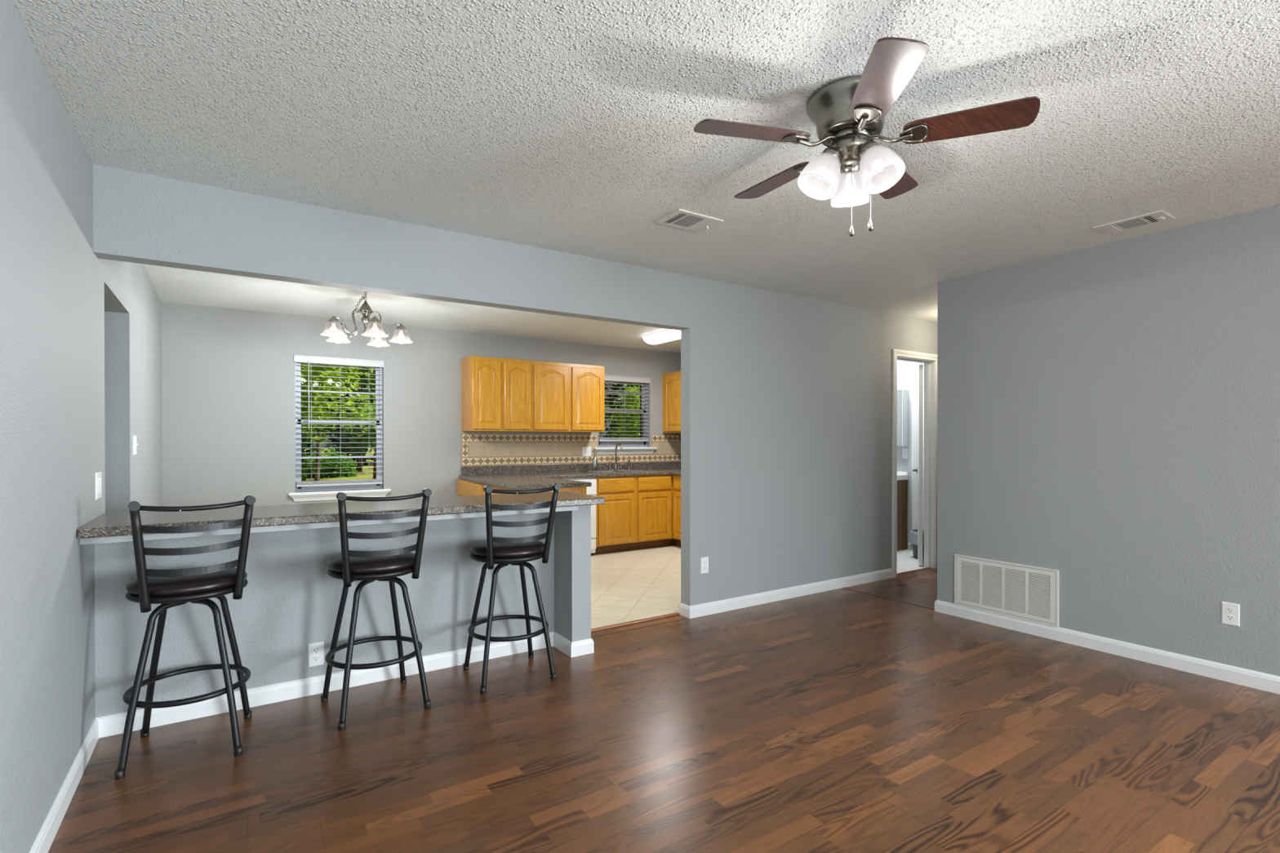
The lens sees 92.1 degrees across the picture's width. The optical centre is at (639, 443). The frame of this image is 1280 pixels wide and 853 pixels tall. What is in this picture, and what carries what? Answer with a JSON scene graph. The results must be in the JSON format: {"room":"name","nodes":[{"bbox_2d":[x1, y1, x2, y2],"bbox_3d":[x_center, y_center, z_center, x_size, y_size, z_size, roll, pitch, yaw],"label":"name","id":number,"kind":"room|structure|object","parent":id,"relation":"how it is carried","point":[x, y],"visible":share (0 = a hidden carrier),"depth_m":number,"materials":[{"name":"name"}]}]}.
{"room":"living room","nodes":[
{"label":"living room","id":0,"kind":"room"},
{"bbox_2d":[0,0,162,852],"bbox_3d":[-1.159,0.040,0.767,0.115,2.440,10.560,0,0,-34],"label":"wall","id":1,"kind":"structure","parent":0,"point":[81,331],"depth_m":1.99,"materials":[{"name":"grey paint"}]},
{"bbox_2d":[29,718,98,852],"bbox_3d":[-0.251,1.221,-0.481,0.013,0.086,7.468,0,0,-34],"label":"baseboard","id":2,"kind":"structure","parent":1,"relation":"attached to","point":[47,833],"depth_m":2.11,"materials":[{"name":"white paint"}]},
{"bbox_2d":[95,471,102,500],"bbox_3d":[-2.361,0.182,2.692,0.008,0.116,0.118,0,0,-34],"label":"light switch","id":3,"kind":"object","parent":1,"relation":"attached to","point":[98,475],"visible":1,"depth_m":2.67,"materials":[{"name":"white plastic"}]},
{"bbox_2d":[133,435,137,455],"bbox_3d":[-3.033,0.008,3.712,0.016,0.116,0.118,0,0,-34],"label":"light switch","id":4,"kind":"object","parent":1,"relation":"attached to","point":[135,444],"visible":1,"depth_m":3.69,"materials":[{"name":"white plastic"}]},
{"bbox_2d":[94,505,591,717],"bbox_3d":[-1.337,0.801,3.201,2.273,0.897,0.350,0,0,-34],"label":"wall","id":5,"kind":"structure","parent":0,"point":[289,602],"depth_m":3.09,"materials":[{"name":"grey paint"}]},
{"bbox_2d":[308,641,324,667],"bbox_3d":[-1.620,1.054,3.086,0.070,0.116,0.008,0,0,-34],"label":"wall outlet","id":6,"kind":"object","parent":5,"relation":"attached to","point":[316,651],"visible":1,"depth_m":3.08,"materials":[{"name":"white plastic"}]},
{"bbox_2d":[312,655,319,662],"bbox_3d":[-1.619,1.074,3.084,0.034,0.027,0.003,0,0,-34],"label":"receptacle","id":7,"kind":"object","parent":6,"relation":"attached to","point":[315,658],"depth_m":3.08,"materials":[{"name":"white plastic"}]},
{"bbox_2d":[312,648,319,653],"bbox_3d":[-1.619,1.035,3.084,0.034,0.027,0.003,0,0,-34],"label":"receptacle","id":8,"kind":"object","parent":6,"relation":"attached to","point":[315,651],"depth_m":3.08,"materials":[{"name":"white plastic"}]},
{"bbox_2d":[76,491,604,545],"bbox_3d":[-1.310,0.349,3.207,2.326,0.069,0.608,0,0,-34],"label":"countertop","id":9,"kind":"structure","parent":5,"relation":"on","point":[112,527],"depth_m":2.89,"materials":[{"name":"stone"}]},
{"bbox_2d":[95,631,594,737],"bbox_3d":[-1.327,1.206,3.199,2.286,0.086,0.359,0,0,-34],"label":"baseboard","id":10,"kind":"structure","parent":5,"relation":"attached to","point":[113,724],"depth_m":3.09,"materials":[{"name":"white paint"}]},
{"bbox_2d":[161,302,680,506],"bbox_3d":[-2.431,0.017,6.322,7.305,2.440,0.125,0,0,-34],"label":"wall","id":11,"kind":"structure","parent":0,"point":[228,375],"depth_m":5.80,"materials":[{"name":"paint"}]},
{"bbox_2d":[293,355,384,487],"bbox_3d":[-2.897,-0.213,5.966,0.787,1.228,0.089,0,0,-34],"label":"window blind","id":12,"kind":"object","parent":11,"relation":"attached to","point":[297,358],"visible":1,"depth_m":5.96,"materials":[{"name":"white plastic"}]},
{"bbox_2d":[288,362,391,502],"bbox_3d":[-2.903,-0.143,5.980,0.891,1.360,0.167,0,0,-34],"label":"window","id":13,"kind":"structure","parent":11,"relation":"attached to","point":[377,491],"depth_m":5.95,"materials":[{"name":"white plastic"}]},
{"bbox_2d":[461,355,533,431],"bbox_3d":[-1.532,-0.520,6.648,0.686,0.770,0.337,0,0,-34],"label":"upper cabinet","id":14,"kind":"object","parent":11,"relation":"attached to","point":[497,393],"visible":1,"depth_m":6.50,"materials":[{"name":"brown wood"}]},
{"bbox_2d":[533,360,604,432],"bbox_3d":[-0.871,-0.522,7.087,0.898,0.770,0.337,0,0,-34],"label":"upper cabinet","id":15,"kind":"object","parent":11,"relation":"attached to","point":[567,397],"visible":0.98,"depth_m":6.92,"materials":[{"name":"brown wood"}]},
{"bbox_2d":[582,447,591,457],"bbox_3d":[-0.637,0.096,7.428,0.118,0.116,0.016,0,0,-34],"label":"wall outlet","id":16,"kind":"object","parent":11,"relation":"attached to","point":[586,451],"visible":1,"depth_m":7.43,"materials":[{"name":"white plastic"}]},
{"bbox_2d":[598,374,651,441],"bbox_3d":[-0.201,-0.439,7.760,0.775,0.812,0.076,0,0,-34],"label":"window blind","id":17,"kind":"object","parent":11,"relation":"attached to","point":[611,378],"visible":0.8,"depth_m":7.75,"materials":[{"name":"white plastic"}]},
{"bbox_2d":[593,380,657,454],"bbox_3d":[-0.204,-0.356,7.768,0.913,0.969,0.167,0,0,-34],"label":"window","id":18,"kind":"structure","parent":11,"relation":"attached to","point":[604,447],"depth_m":7.83,"materials":[{"name":"white plastic"}]},
{"bbox_2d":[93,164,937,605],"bbox_3d":[0.853,0.021,4.790,7.685,2.440,0.107,0,0,-34],"label":"wall","id":19,"kind":"structure","parent":0,"point":[786,398],"depth_m":4.50,"materials":[{"name":"grey paint"}]},
{"bbox_2d":[591,612,679,631],"bbox_3d":[-0.102,1.240,4.247,0.935,0.009,0.040,0,0,-34],"label":"trim","id":20,"kind":"structure","parent":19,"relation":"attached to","point":[676,613],"depth_m":4.28,"materials":[{"name":"brown wood"}]},
{"bbox_2d":[700,556,708,573],"bbox_3d":[0.470,0.881,4.471,0.070,0.116,0.008,0,0,-34],"label":"wall outlet","id":21,"kind":"object","parent":19,"relation":"attached to","point":[704,561],"visible":1,"depth_m":4.47,"materials":[{"name":"white plastic"}]},
{"bbox_2d":[679,568,892,618],"bbox_3d":[1.309,1.197,5.090,2.371,0.086,0.120,0,0,-34],"label":"baseboard","id":22,"kind":"structure","parent":19,"relation":"attached to","point":[722,606],"depth_m":4.88,"materials":[{"name":"white paint"}]},
{"bbox_2d":[897,567,929,574],"bbox_3d":[2.613,1.233,5.966,0.622,0.004,0.020,0,0,-34],"label":"trim","id":23,"kind":"structure","parent":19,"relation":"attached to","point":[926,567],"depth_m":5.98,"materials":[{"name":"brown wood"}]},
{"bbox_2d":[891,348,937,577],"bbox_3d":[2.780,0.177,6.159,0.359,2.115,1.274,0,0,36],"label":"door frame","id":24,"kind":"structure","parent":19,"relation":"in","point":[930,361],"depth_m":6.11,"materials":[{"name":"white paint"}]},
{"bbox_2d":[640,383,642,439],"bbox_3d":[-1.718,0.014,6.930,9.365,2.440,0.100,0,0,-34],"label":"wall","id":25,"kind":"structure","parent":0,"point":[641,415],"depth_m":8.11,"materials":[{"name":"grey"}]},
{"bbox_2d":[11,0,1279,352],"bbox_3d":[1.371,-1.249,2.464,9.585,0.120,11.000,0,0,-34],"label":"ceiling","id":26,"kind":"structure","parent":0,"point":[563,126],"depth_m":2.24,"materials":[{"name":"white paint"}]},
{"bbox_2d":[320,291,413,346],"bbox_3d":[-2.056,-0.984,4.647,0.646,0.424,0.635,0,0,-34],"label":"chandelier","id":27,"kind":"object","parent":26,"relation":"hanging from","point":[336,332],"visible":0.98,"depth_m":4.63,"materials":[{"name":"white glass"}]},
{"bbox_2d":[642,328,680,344],"bbox_3d":[0.472,-1.162,6.439,0.256,0.088,1.220,0,0,-34],"label":"ceiling light","id":28,"kind":"object","parent":26,"relation":"attached to","point":[668,335],"visible":0.4,"depth_m":6.64,"materials":[{"name":"white plastic"}]},
{"bbox_2d":[655,208,724,232],"bbox_3d":[0.264,-1.181,3.293,0.298,0.022,0.212,0,0,-34],"label":"ceiling vent","id":29,"kind":"object","parent":26,"relation":"in","point":[679,218],"visible":1,"depth_m":3.29,"materials":[{"name":"metal"}]},
{"bbox_2d":[693,36,1040,236],"bbox_3d":[0.702,-0.951,2.158,1.114,0.474,1.071,0,0,-34],"label":"ceiling fan","id":30,"kind":"object","parent":26,"relation":"hanging from","point":[847,113],"visible":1,"depth_m":2.02,"materials":[{"name":"brown wood"}]},
{"bbox_2d":[1093,209,1175,235],"bbox_3d":[2.660,-1.183,3.326,0.200,0.022,0.300,0,0,-34],"label":"ceiling vent","id":31,"kind":"object","parent":26,"relation":"in","point":[1158,216],"visible":1,"depth_m":3.31,"materials":[{"name":"metal"}]},
{"bbox_2d":[48,545,1279,852],"bbox_3d":[1.442,1.281,2.461,9.285,0.060,10.900,0,0,-34],"label":"floor","id":32,"kind":"structure","parent":0,"point":[842,720],"depth_m":2.50,"materials":[{"name":"laminate"}]},
{"bbox_2d":[114,495,255,779],"bbox_3d":[-1.841,0.734,2.543,0.464,1.042,0.499,0,0,-28],"label":"bar stool","id":33,"kind":"object","parent":32,"relation":"on","point":[169,588],"visible":1,"depth_m":2.44,"materials":[{"name":"black metal"}]},
{"bbox_2d":[126,566,247,595],"bbox_3d":[-1.873,0.562,2.565,0.405,0.052,0.405,0,0,-28],"label":"seat cushion","id":34,"kind":"object","parent":33,"relation":"on","point":[231,580],"depth_m":2.45,"materials":[{"name":"black leather"}]},
{"bbox_2d":[320,488,431,730],"bbox_3d":[-1.254,0.732,2.939,0.430,1.042,0.496,0,0,-38],"label":"bar stool","id":35,"kind":"object","parent":32,"relation":"on","point":[367,566],"visible":1,"depth_m":2.82,"materials":[{"name":"black metal"}]},
{"bbox_2d":[328,550,414,573],"bbox_3d":[-1.274,0.560,2.965,0.405,0.052,0.405,0,0,-38],"label":"seat cushion","id":36,"kind":"object","parent":35,"relation":"on","point":[404,563],"depth_m":2.83,"materials":[{"name":"black leather"}]},
{"bbox_2d":[462,483,560,693],"bbox_3d":[-0.697,0.730,3.318,0.430,1.042,0.496,0,0,-29],"label":"bar stool","id":37,"kind":"object","parent":32,"relation":"on","point":[503,552],"visible":1,"depth_m":3.20,"materials":[{"name":"black metal"}]},
{"bbox_2d":[470,540,544,557],"bbox_3d":[-0.713,0.558,3.346,0.405,0.052,0.405,0,0,-29],"label":"seat cushion","id":38,"kind":"object","parent":37,"relation":"on","point":[535,548],"depth_m":3.21,"materials":[{"name":"black leather"}]},
{"bbox_2d":[457,479,586,496],"bbox_3d":[-1.216,0.806,5.987,0.624,0.862,1.760,0,0,-34],"label":"base cabinet","id":39,"kind":"object","parent":32,"relation":"on","point":[464,487],"visible":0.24,"depth_m":5.98,"materials":[{"name":"brown wood"}]},
{"bbox_2d":[563,477,596,555],"bbox_3d":[-0.891,0.802,6.867,0.598,0.862,0.614,0,0,-34],"label":"dishwasher","id":40,"kind":"object","parent":32,"relation":"on","point":[591,491],"visible":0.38,"depth_m":6.76,"materials":[{"name":"white plastic"}]},
{"bbox_2d":[593,475,672,554],"bbox_3d":[-0.210,0.799,7.333,1.045,0.863,0.629,0,0,-34],"label":"base cabinet","id":41,"kind":"object","parent":32,"relation":"on","point":[636,513],"visible":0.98,"depth_m":7.07,"materials":[{"name":"brown wood"}]},
{"bbox_2d":[668,475,680,546],"bbox_3d":[0.853,0.799,7.221,0.639,0.863,1.990,0,0,-34],"label":"base cabinet","id":42,"kind":"object","parent":32,"relation":"on","point":[676,540],"visible":0.16,"depth_m":7.30,"materials":[{"name":"brown wood"}]},
{"bbox_2d":[459,461,680,489],"bbox_3d":[-0.158,0.306,6.548,3.065,0.129,2.029,0,0,-34],"label":"countertop","id":43,"kind":"structure","parent":42,"relation":"on","point":[534,476],"depth_m":6.76,"materials":[{"name":"stone"}]},
{"bbox_2d":[606,443,626,471],"bbox_3d":[-0.287,0.158,7.503,0.211,0.329,0.202,0,0,10],"label":"kitchen faucet","id":44,"kind":"object","parent":43,"relation":"on","point":[617,444],"visible":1,"depth_m":7.50,"materials":[{"name":"silver metal"}]},
{"bbox_2d":[582,469,656,473],"bbox_3d":[-0.225,0.402,7.345,0.820,0.158,0.420,0,0,-34],"label":"sink","id":45,"kind":"object","parent":43,"relation":"in","point":[630,470],"visible":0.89,"depth_m":7.37,"materials":[{"name":"silver metal"}]},
{"bbox_2d":[591,450,597,471],"bbox_3d":[-0.542,0.201,7.320,0.081,0.245,0.066,0,0,-34],"label":"soap dispenser","id":46,"kind":"object","parent":45,"relation":"on","point":[594,460],"visible":1,"depth_m":7.30,"materials":[{"name":"clear glass"}]},
{"bbox_2d":[627,458,630,470],"bbox_3d":[-0.137,0.250,7.619,0.036,0.143,0.036,0,0,-34],"label":"sprayer","id":47,"kind":"object","parent":45,"relation":"on","point":[628,460],"visible":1,"depth_m":7.61,"materials":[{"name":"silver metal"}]},
{"bbox_2d":[897,471,908,551],"bbox_3d":[2.723,0.776,7.357,0.494,0.905,0.740,0,0,-34],"label":"vanity","id":48,"kind":"object","parent":32,"relation":"on","point":[902,477],"visible":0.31,"depth_m":7.15,"materials":[{"name":"brown laminate"}]},
{"bbox_2d":[897,474,908,479],"bbox_3d":[2.722,0.387,7.355,0.494,0.060,0.740,0,0,-34],"label":"countertop","id":49,"kind":"structure","parent":48,"relation":"on","point":[900,477],"depth_m":7.13,"materials":[{"name":"stone"}]},
{"bbox_2d":[907,528,924,559],"bbox_3d":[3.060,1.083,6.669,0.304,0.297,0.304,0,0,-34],"label":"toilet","id":50,"kind":"object","parent":32,"relation":"on","point":[913,534],"visible":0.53,"depth_m":6.62,"materials":[{"name":"white ceramic"}]},
{"bbox_2d":[897,360,924,550],"bbox_3d":[3.129,0.009,7.279,0.100,2.440,1.525,0,0,-34],"label":"wall","id":51,"kind":"structure","parent":0,"point":[904,367],"depth_m":7.19,"materials":[{"name":"paint"}]},
{"bbox_2d":[897,389,908,445],"bbox_3d":[2.887,-0.301,7.439,0.124,0.650,0.688,0,0,-34],"label":"medicine cabinet","id":52,"kind":"object","parent":51,"relation":"attached to","point":[902,395],"visible":0.36,"depth_m":7.15,"materials":[{"name":"white plastic"}]},
{"bbox_2d":[897,471,908,474],"bbox_3d":[2.918,0.340,7.489,0.021,0.033,0.733,0,0,-34],"label":"backsplash","id":53,"kind":"structure","parent":51,"relation":"attached to","point":[898,472],"depth_m":7.23,"materials":[{"name":"stone"}]},
{"bbox_2d":[902,448,907,458],"bbox_3d":[3.102,0.111,7.222,0.008,0.116,0.070,0,0,-34],"label":"wall outlet","id":54,"kind":"object","parent":51,"relation":"attached to","point":[904,451],"visible":1,"depth_m":7.22,"materials":[{"name":"white plastic"}]},
{"bbox_2d":[907,542,911,550],"bbox_3d":[3.134,1.187,7.175,0.013,0.086,0.034,0,0,-34],"label":"baseboard","id":55,"kind":"structure","parent":51,"relation":"attached to","point":[908,544],"depth_m":7.17,"materials":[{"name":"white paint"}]},
{"bbox_2d":[911,366,924,550],"bbox_3d":[3.349,0.177,6.840,0.019,2.107,0.728,0,0,-34],"label":"door","id":56,"kind":"structure","parent":51,"relation":"in","point":[914,371],"depth_m":7.10,"materials":[{"name":"white paint"}]},
{"bbox_2d":[937,278,953,603],"bbox_3d":[3.419,0.017,5.302,2.842,2.440,0.120,0,0,-34],"label":"wall","id":57,"kind":"structure","parent":0,"point":[945,287],"depth_m":4.52,"materials":[{"name":"grey paint"}]},
{"bbox_2d":[843,587,934,609],"bbox_3d":[1.986,1.239,4.947,0.014,0.002,0.865,0,0,-34],"label":"trim","id":58,"kind":"structure","parent":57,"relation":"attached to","point":[843,588],"depth_m":4.93,"materials":[{"name":"brown wood"}]},
{"bbox_2d":[952,204,1279,676],"bbox_3d":[4.105,0.032,1.804,0.120,2.440,6.470,0,0,-34],"label":"wall","id":59,"kind":"structure","parent":0,"point":[1117,404],"depth_m":3.54,"materials":[{"name":"grey paint"}]},
{"bbox_2d":[954,554,1058,626],"bbox_3d":[2.458,0.977,4.174,0.012,0.360,0.669,0,0,-34],"label":"air vent","id":60,"kind":"object","parent":59,"relation":"in","point":[1020,591],"visible":1,"depth_m":4.15,"materials":[{"name":"metal"}]},
{"bbox_2d":[934,600,1279,694],"bbox_3d":[4.494,1.201,3.675,2.855,0.086,4.053,0,0,-34],"label":"baseboard","id":61,"kind":"structure","parent":59,"relation":"attached to","point":[1233,674],"depth_m":3.60,"materials":[{"name":"white paint"}]},
{"bbox_2d":[1221,601,1239,626],"bbox_3d":[3.088,0.890,3.226,0.008,0.116,0.070,0,0,-34],"label":"wall outlet","id":62,"kind":"object","parent":59,"relation":"attached to","point":[1230,612],"visible":1,"depth_m":3.22,"materials":[{"name":"white plastic"}]},
{"bbox_2d":[1226,614,1234,621],"bbox_3d":[3.086,0.910,3.225,0.003,0.027,0.034,0,0,-34],"label":"receptacle","id":63,"kind":"object","parent":62,"relation":"attached to","point":[1228,617],"depth_m":3.23,"materials":[{"name":"white plastic"}]},
{"bbox_2d":[1226,607,1234,613],"bbox_3d":[3.086,0.871,3.225,0.003,0.027,0.034,0,0,-34],"label":"receptacle","id":64,"kind":"object","parent":62,"relation":"attached to","point":[1228,610],"depth_m":3.23,"materials":[{"name":"white plastic"}]},
{"bbox_3d":[1.430,0.011,7.028,0.110,2.440,2.985,0,0,-34],"label":"wall","id":65,"kind":"structure","parent":0,"visible":0},
{"bbox_2d":[662,371,680,433],"bbox_3d":[0.793,-0.526,7.577,0.337,0.770,1.358,0,0,-34],"label":"upper cabinet","id":66,"kind":"object","parent":65,"relation":"attached to","point":[671,381],"visible":0.26,"depth_m":7.87,"materials":[{"name":"brown wood"}]},
{"label":"outside","id":67,"kind":"structure","parent":0,"visible":0},
{"bbox_2d":[301,448,374,481],"bbox_3d":[-19.782,1.182,56.994,150.000,0.600,103.140,0,0,-34],"label":"lawn","id":68,"kind":"structure","parent":67,"point":[369,475],"depth_m":29.76,"materials":[{"name":"green plant"}]},
{"bbox_2d":[301,460,307,480],"bbox_3d":[-14.583,0.911,24.521,2.434,1.350,2.159,0,0,-34],"label":"shrub","id":69,"kind":"object","parent":68,"relation":"on","point":[304,477],"visible":0.02,"depth_m":24.89,"materials":[{"name":"green plant"}]},
{"bbox_2d":[301,428,314,466],"bbox_3d":[-17.578,0.260,28.658,4.571,2.742,2.630,0,0,-34],"label":"shrub","id":70,"kind":"object","parent":68,"relation":"on","point":[304,446],"visible":0.04,"depth_m":29.43,"materials":[{"name":"green plant"}]},
{"bbox_2d":[301,383,339,452],"bbox_3d":[-25.483,-7.005,44.535,8.799,17.281,8.778,0,0,-38],"label":"tree","id":71,"kind":"object","parent":68,"relation":"on","point":[307,440],"visible":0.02,"depth_m":44.80,"materials":[{"name":"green plant"}]},
{"bbox_2d":[301,448,357,478],"bbox_3d":[-13.856,0.880,27.412,2.490,1.383,2.165,0,0,-34],"label":"shrub","id":72,"kind":"object","parent":68,"relation":"on","point":[340,467],"visible":0.72,"depth_m":27.07,"materials":[{"name":"green plant"}]},
{"bbox_2d":[300,363,375,480],"bbox_3d":[-10.310,-3.047,19.984,4.394,9.470,5.174,0,0,-39],"label":"broadleaf tree","id":73,"kind":"object","parent":68,"relation":"on","point":[317,411],"visible":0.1,"depth_m":19.57,"materials":[{"name":"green plant"}]},
{"bbox_2d":[300,364,375,471],"bbox_3d":[-14.517,-4.569,31.299,6.633,12.425,6.916,0,0,-34],"label":"broadleaf tree","id":74,"kind":"object","parent":68,"relation":"on","point":[344,430],"visible":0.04,"depth_m":31.03,"materials":[{"name":"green plant"}]},
{"bbox_2d":[324,368,375,466],"bbox_3d":[-17.999,-5.750,39.817,6.937,14.746,7.210,0,0,-17],"label":"tree","id":75,"kind":"object","parent":68,"relation":"on","point":[337,427],"visible":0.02,"depth_m":38.16,"materials":[{"name":"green plant"}]},
{"bbox_2d":[335,367,376,479],"bbox_3d":[-10.553,-5.268,25.117,5.423,13.874,5.503,0,0,-34],"label":"pine tree","id":76,"kind":"object","parent":68,"relation":"on","point":[373,376],"visible":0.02,"depth_m":25.01,"materials":[{"name":"green plant"}]},
{"bbox_2d":[600,383,615,439],"bbox_3d":[-5.630,-5.995,46.342,7.094,15.244,6.293,0,0,30],"label":"tree","id":77,"kind":"object","parent":68,"relation":"on","point":[609,384],"visible":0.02,"depth_m":46.93,"materials":[{"name":"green plant"}]},
{"bbox_2d":[604,400,615,419],"bbox_3d":[-4.454,-3.554,38.924,7.266,10.320,6.738,0,0,-34],"label":"broadleaf tree","id":78,"kind":"object","parent":68,"relation":"on","point":[606,406],"visible":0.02,"depth_m":38.63,"materials":[{"name":"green plant"}]},
{"bbox_2d":[601,382,639,439],"bbox_3d":[0.146,-7.150,59.688,9.503,17.490,8.930,0,0,-34],"label":"tree","id":79,"kind":"object","parent":68,"relation":"on","point":[615,427],"visible":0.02,"depth_m":59.79,"materials":[{"name":"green plant"}]},
{"bbox_2d":[601,426,639,439],"bbox_3d":[-0.607,0.206,41.827,4.646,2.678,2.689,0,0,-34],"label":"shrub","id":80,"kind":"object","parent":68,"relation":"on","point":[607,435],"visible":0.06,"depth_m":40.97,"materials":[{"name":"green plant"}]},
{"bbox_2d":[604,382,639,432],"bbox_3d":[0.600,-5.918,50.517,7.662,15.334,7.523,0,0,-26],"label":"tree","id":81,"kind":"object","parent":68,"relation":"on","point":[611,402],"visible":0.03,"depth_m":50.94,"materials":[{"name":"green plant"}]},
{"bbox_2d":[607,384,639,439],"bbox_3d":[0.823,-1.178,34.124,5.059,5.613,5.043,0,0,-34],"label":"broadleaf tree","id":82,"kind":"object","parent":68,"relation":"on","point":[628,434],"visible":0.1,"depth_m":33.98,"materials":[{"name":"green plant"}]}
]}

